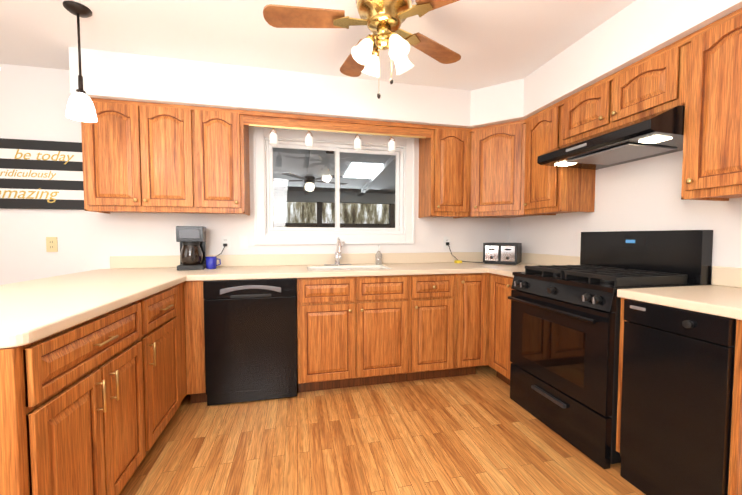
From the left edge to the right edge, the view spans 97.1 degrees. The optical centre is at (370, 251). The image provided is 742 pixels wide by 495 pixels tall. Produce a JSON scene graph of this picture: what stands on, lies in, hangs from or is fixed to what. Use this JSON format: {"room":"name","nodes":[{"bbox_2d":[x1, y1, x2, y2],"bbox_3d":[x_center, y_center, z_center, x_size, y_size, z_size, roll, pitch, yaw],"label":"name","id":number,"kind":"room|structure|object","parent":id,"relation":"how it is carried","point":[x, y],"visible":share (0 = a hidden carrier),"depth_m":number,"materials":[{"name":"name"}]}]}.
{"room":"kitchen","nodes":[
{"label":"kitchen","id":0,"kind":"room"},
{"bbox_2d":[0,64,508,364],"bbox_3d":[-1.799,-0.172,2.741,6.600,2.440,0.140,-1,3,-13],"label":"wall","id":1,"kind":"structure","parent":0,"point":[33,102],"depth_m":2.58,"materials":[{"name":"paint"}]},
{"bbox_2d":[0,138,83,209],"bbox_3d":[-2.533,-0.575,2.467,0.694,0.510,0.030,-1,3,-13],"label":"sign","id":2,"kind":"object","parent":1,"relation":"attached to","point":[66,181],"visible":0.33,"depth_m":2.46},
{"bbox_2d":[0,170,56,179],"bbox_3d":[-2.555,-0.571,2.445,0.351,0.068,0.002,-1,3,-13],"label":"sign","id":3,"kind":"object","parent":2,"relation":"attached to","point":[29,174],"visible":1,"depth_m":2.44,"materials":[{"name":"gold metal"}]},
{"bbox_2d":[0,188,58,202],"bbox_3d":[-2.573,-0.420,2.447,0.411,0.108,0.002,-1,3,-13],"label":"sign","id":4,"kind":"object","parent":2,"relation":"attached to","point":[23,197],"visible":1,"depth_m":2.45,"materials":[{"name":"gold metal"}]},
{"bbox_2d":[14,149,73,163],"bbox_3d":[-2.452,-0.709,2.462,0.379,0.096,0.002,-1,3,-13],"label":"sign","id":5,"kind":"object","parent":2,"relation":"attached to","point":[38,154],"visible":1,"depth_m":2.46,"materials":[{"name":"gold metal"}]},
{"bbox_2d":[46,237,57,251],"bbox_3d":[-2.455,-0.052,2.519,0.070,0.115,0.008,-1,3,-13],"label":"electrical outlet","id":6,"kind":"object","parent":1,"relation":"attached to","point":[51,244],"visible":1,"depth_m":2.52,"materials":[{"name":"beige plastic"}]},
{"bbox_2d":[81,98,164,213],"bbox_3d":[-1.844,-0.688,2.471,0.419,0.768,0.319,-1,3,-13],"label":"upper cabinet","id":7,"kind":"object","parent":1,"relation":"attached to","point":[143,157],"depth_m":2.32,"materials":[{"name":"brown wood"}]},
{"bbox_2d":[149,102,208,213],"bbox_3d":[-1.516,-0.691,2.545,0.469,0.768,0.319,-1,3,-13],"label":"upper cabinet","id":8,"kind":"object","parent":1,"relation":"attached to","point":[176,132],"depth_m":2.41,"materials":[{"name":"brown wood"}]},
{"bbox_2d":[221,236,229,248],"bbox_3d":[-1.241,-0.074,2.795,0.070,0.115,0.008,-1,3,-13],"label":"outlet","id":9,"kind":"object","parent":1,"relation":"attached to","point":[225,239],"visible":0.81,"depth_m":2.79,"materials":[{"name":"white plastic"}]},
{"bbox_2d":[205,107,249,215],"bbox_3d":[-1.210,-0.695,2.615,0.411,0.768,0.319,-1,3,-13],"label":"upper cabinet","id":10,"kind":"object","parent":1,"relation":"attached to","point":[227,175],"depth_m":2.48,"materials":[{"name":"brown wood"}]},
{"bbox_2d":[249,124,425,152],"bbox_3d":[-0.226,-0.902,2.647,1.440,0.153,0.071,-1,3,-13],"label":"track light","id":11,"kind":"object","parent":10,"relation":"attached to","point":[273,138],"visible":1,"depth_m":2.64,"materials":[{"name":"metal"}]},
{"bbox_2d":[239,236,247,248],"bbox_3d":[-1.099,-0.075,2.824,0.070,0.115,0.016,-1,3,-13],"label":"light switch","id":12,"kind":"object","parent":1,"relation":"attached to","point":[243,242],"visible":1,"depth_m":2.83,"materials":[{"name":"white plastic"}]},
{"bbox_2d":[110,252,482,268],"bbox_3d":[-0.319,0.072,3.002,3.597,0.099,0.024,-1,3,-13],"label":"backsplash","id":13,"kind":"structure","parent":1,"relation":"attached to","point":[122,262],"depth_m":2.92,"materials":[{"name":"beige"}]},
{"bbox_2d":[253,127,414,244],"bbox_3d":[-0.310,-0.575,3.042,1.465,1.020,0.151,-1,3,-13],"label":"window unit","id":14,"kind":"structure","parent":1,"relation":"in","point":[402,231],"depth_m":3.00,"materials":[{"name":"white plastic"}]},
{"bbox_2d":[417,125,472,217],"bbox_3d":[0.713,-0.713,3.028,0.437,0.768,0.368,-1,3,-13],"label":"upper cabinet","id":15,"kind":"object","parent":1,"relation":"attached to","point":[446,153],"depth_m":2.90,"materials":[{"name":"brown wood"}]},
{"bbox_2d":[443,236,449,247],"bbox_3d":[0.753,-0.089,3.249,0.070,0.115,0.008,-1,3,-13],"label":"outlet","id":16,"kind":"object","parent":1,"relation":"attached to","point":[446,239],"visible":0.77,"depth_m":3.25,"materials":[{"name":"white plastic"}]},
{"bbox_2d":[469,121,525,217],"bbox_3d":[1.200,-0.712,3.011,0.613,0.768,0.613,-1,3,-13],"label":"upper cabinet","id":17,"kind":"object","parent":1,"relation":"attached to","point":[494,146],"depth_m":2.83,"materials":[{"name":"brown wood"}]},
{"bbox_2d":[0,0,634,90],"bbox_3d":[-1.161,-1.299,-0.109,6.800,0.060,5.800,-1,3,-13],"label":"ceiling","id":18,"kind":"structure","parent":0,"point":[493,42],"depth_m":2.06,"materials":[{"name":"paint"}]},
{"bbox_2d":[63,0,97,122],"bbox_3d":[-1.633,-1.050,1.837,0.138,0.603,0.138,-1,3,-13],"label":"pendant lamp","id":19,"kind":"object","parent":18,"relation":"hanging from","point":[80,106],"visible":1,"depth_m":1.82,"materials":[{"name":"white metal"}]},
{"bbox_2d":[263,0,460,98],"bbox_3d":[0.035,-1.041,1.616,1.089,0.603,1.089,-1,3,-13],"label":"ceiling fan","id":20,"kind":"object","parent":18,"relation":"hanging from","point":[383,20],"visible":1,"depth_m":1.57,"materials":[{"name":"brown wood"}]},
{"bbox_2d":[119,365,645,494],"bbox_3d":[-1.161,1.199,0.000,6.800,0.060,5.800,-1,3,-13],"label":"floor","id":21,"kind":"structure","parent":0,"point":[479,432],"depth_m":1.81,"materials":[{"name":"brown wood"}]},
{"bbox_2d":[0,295,155,494],"bbox_3d":[-1.322,0.680,1.210,0.619,0.872,0.762,-1,3,-13],"label":"base cabinet","id":22,"kind":"object","parent":21,"relation":"on","point":[90,407],"depth_m":1.12,"materials":[{"name":"brown wood"}]},
{"bbox_2d":[0,274,187,348],"bbox_3d":[-1.462,0.211,1.417,0.821,0.040,1.320,-1,3,-13],"label":"countertop","id":23,"kind":"structure","parent":22,"relation":"on","point":[31,311],"depth_m":1.35,"materials":[{"name":"beige"}]},
{"bbox_2d":[152,282,183,439],"bbox_3d":[-1.439,0.658,1.722,0.619,0.872,0.557,-1,3,-13],"label":"base cabinet","id":24,"kind":"object","parent":21,"relation":"on","point":[168,304],"depth_m":1.88,"materials":[{"name":"brown wood"}]},
{"bbox_2d":[184,301,186,396],"bbox_3d":[-1.621,0.627,2.429,0.620,0.872,0.605,-1,3,-13],"label":"base cabinet","id":25,"kind":"object","parent":21,"relation":"on","point":[185,383],"depth_m":2.20,"materials":[{"name":"brown wood"}]},
{"bbox_2d":[203,278,296,405],"bbox_3d":[-0.892,0.619,2.563,0.608,0.867,0.612,-1,3,-13],"label":"dishwasher","id":26,"kind":"object","parent":21,"relation":"on","point":[250,332],"visible":1,"depth_m":2.27,"materials":[{"name":"black metal"}]},
{"bbox_2d":[297,275,419,391],"bbox_3d":[-0.149,0.613,2.752,0.917,0.872,0.620,-1,3,-13],"label":"base cabinet","id":27,"kind":"object","parent":21,"relation":"on","point":[361,331],"depth_m":2.46,"materials":[{"name":"brown wood"}]},
{"bbox_2d":[420,274,467,379],"bbox_3d":[0.421,0.607,2.881,0.520,0.872,0.620,-1,3,-13],"label":"base cabinet","id":28,"kind":"object","parent":21,"relation":"on","point":[443,297],"depth_m":2.60,"materials":[{"name":"brown wood"}]},
{"bbox_2d":[464,273,489,374],"bbox_3d":[0.712,0.604,2.948,0.346,0.872,0.620,-1,3,-13],"label":"base cabinet","id":29,"kind":"object","parent":21,"relation":"on","point":[476,331],"depth_m":2.67,"materials":[{"name":"brown wood"}]},
{"bbox_2d":[488,301,489,364],"bbox_3d":[1.167,0.600,3.051,0.686,0.872,0.620,-1,3,-13],"label":"base cabinet","id":30,"kind":"object","parent":21,"relation":"on","point":[488,301],"depth_m":2.71,"materials":[{"name":"brown wood"}]},
{"bbox_2d":[72,262,543,280],"bbox_3d":[-0.289,0.156,2.696,3.677,0.040,0.641,-1,3,-13],"label":"countertop","id":31,"kind":"structure","parent":30,"relation":"on","point":[353,270],"depth_m":2.49,"materials":[{"name":"beige"}]},
{"bbox_2d":[176,226,226,269],"bbox_3d":[-1.354,-0.029,2.606,0.335,0.335,0.317,-1,3,-13],"label":"coffee maker","id":32,"kind":"object","parent":31,"relation":"on","point":[191,240],"visible":0.98,"depth_m":2.50,"materials":[{"name":"black"}]},
{"bbox_2d":[205,256,220,268],"bbox_3d":[-1.252,0.091,2.600,0.111,0.095,0.082,-1,3,-13],"label":"mug","id":33,"kind":"object","parent":31,"relation":"on","point":[211,262],"visible":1,"depth_m":2.57,"materials":[{"name":"blue ceramic"}]},
{"bbox_2d":[324,238,350,265],"bbox_3d":[-0.282,0.006,2.843,0.240,0.245,0.240,-1,3,-13],"label":"faucet","id":34,"kind":"object","parent":31,"relation":"on","point":[338,255],"visible":1,"depth_m":2.90,"materials":[{"name":"silver metal"}]},
{"bbox_2d":[376,245,381,264],"bbox_3d":[0.072,0.033,3.000,0.058,0.177,0.065,-1,3,-13],"label":"soap dispenser","id":35,"kind":"object","parent":31,"relation":"on","point":[378,258],"visible":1,"depth_m":2.98,"materials":[{"name":"white plastic"}]},
{"bbox_2d":[446,242,521,264],"bbox_3d":[1.116,0.017,3.116,0.677,0.199,0.424,-1,3,-13],"label":"toaster","id":36,"kind":"object","parent":31,"relation":"on","point":[502,253],"visible":1,"depth_m":3.03,"materials":[{"name":"black"}]},
{"bbox_2d":[446,242,483,262],"bbox_3d":[0.934,0.013,3.192,0.356,0.199,0.195,-1,3,-13],"label":"power cord","id":37,"kind":"object","parent":36,"relation":"attached to","point":[447,243],"depth_m":3.16,"materials":[{"name":"black"}]},
{"bbox_2d":[488,266,524,277],"bbox_3d":[1.298,0.161,2.564,0.641,0.040,0.309,-1,3,-13],"label":"countertop","id":38,"kind":"structure","parent":30,"relation":"on","point":[499,270],"depth_m":2.55,"materials":[{"name":"beige"}]},
{"bbox_2d":[489,273,514,385],"bbox_3d":[1.301,0.619,2.602,0.624,0.872,0.344,-1,3,-13],"label":"base cabinet","id":39,"kind":"object","parent":21,"relation":"on","point":[500,362],"depth_m":2.53,"materials":[{"name":"brown wood"}]},
{"bbox_2d":[508,230,712,468],"bbox_3d":[1.377,0.477,2.044,0.715,1.205,0.762,-1,3,-13],"label":"range","id":40,"kind":"object","parent":21,"relation":"on","point":[564,342],"visible":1,"depth_m":1.86,"materials":[{"name":"black metal"}]},
{"bbox_2d":[620,299,735,494],"bbox_3d":[1.535,0.668,1.456,0.622,0.867,0.389,-1,3,-13],"label":"trash compactor","id":41,"kind":"object","parent":21,"relation":"on","point":[677,393],"visible":0.85,"depth_m":1.35,"materials":[{"name":"black metal"}]},
{"bbox_2d":[617,266,741,319],"bbox_3d":[1.558,0.161,1.437,0.634,0.140,0.469,-1,3,-13],"label":"countertop","id":42,"kind":"structure","parent":41,"relation":"on","point":[721,295],"depth_m":1.46,"materials":[{"name":"beige"}]},
{"bbox_2d":[68,0,741,128],"bbox_3d":[-0.095,-1.203,1.899,3.629,0.304,2.169,-1,3,-13],"label":"soffit","id":43,"kind":"structure","parent":0,"point":[634,32],"depth_m":2.38,"materials":[{"name":"paint"}]},
{"bbox_2d":[509,150,741,279],"bbox_3d":[2.109,-0.085,0.762,0.140,2.440,5.740,-1,3,-13],"label":"wall","id":44,"kind":"structure","parent":0,"point":[642,195],"depth_m":2.10,"materials":[{"name":"paint"}]},
{"bbox_2d":[520,253,579,265],"bbox_3d":[1.532,0.075,2.933,0.019,0.099,0.930,-1,3,-13],"label":"backsplash","id":45,"kind":"structure","parent":44,"relation":"attached to","point":[529,258],"depth_m":2.85,"materials":[{"name":"beige"}]},
{"bbox_2d":[517,101,595,215],"bbox_3d":[1.426,-0.693,2.580,0.368,0.768,0.437,-1,3,-13],"label":"upper cabinet","id":46,"kind":"object","parent":44,"relation":"attached to","point":[541,189],"depth_m":2.47,"materials":[{"name":"brown wood"}]},
{"bbox_2d":[561,82,596,145],"bbox_3d":[1.548,-0.904,2.147,0.319,0.308,0.443,-1,3,-13],"label":"upper cabinet","id":47,"kind":"object","parent":44,"relation":"attached to","point":[578,110],"depth_m":2.17,"materials":[{"name":"brown wood"}]},
{"bbox_2d":[597,37,684,132],"bbox_3d":[1.618,-0.891,1.838,0.319,0.308,0.443,-1,3,-13],"label":"upper cabinet","id":48,"kind":"object","parent":44,"relation":"attached to","point":[655,83],"depth_m":1.77,"materials":[{"name":"brown wood"}]},
{"bbox_2d":[537,105,684,169],"bbox_3d":[1.492,-0.651,1.982,0.503,0.152,0.754,-1,3,-13],"label":"range hood","id":49,"kind":"object","parent":48,"relation":"attached to","point":[656,134],"visible":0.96,"depth_m":1.82,"materials":[{"name":"black metal"}]},
{"bbox_2d":[677,8,741,200],"bbox_3d":[1.710,-0.644,1.449,0.319,0.768,0.377,-1,3,-13],"label":"upper cabinet","id":50,"kind":"object","parent":44,"relation":"attached to","point":[712,141],"depth_m":1.48,"materials":[{"name":"brown wood"}]},
{"label":"outside","id":51,"kind":"structure","parent":0,"visible":0},
{"bbox_2d":[273,202,388,223],"bbox_3d":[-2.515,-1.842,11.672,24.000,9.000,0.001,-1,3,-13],"label":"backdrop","id":52,"kind":"structure","parent":51,"point":[366,209],"depth_m":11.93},
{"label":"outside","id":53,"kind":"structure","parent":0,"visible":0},
{"bbox_2d":[270,148,394,230],"bbox_3d":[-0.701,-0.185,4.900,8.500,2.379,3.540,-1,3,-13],"label":"window glass","id":54,"kind":"object","parent":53,"point":[346,162],"depth_m":5.36,"materials":[{"name":"clear glass"}]}
]}

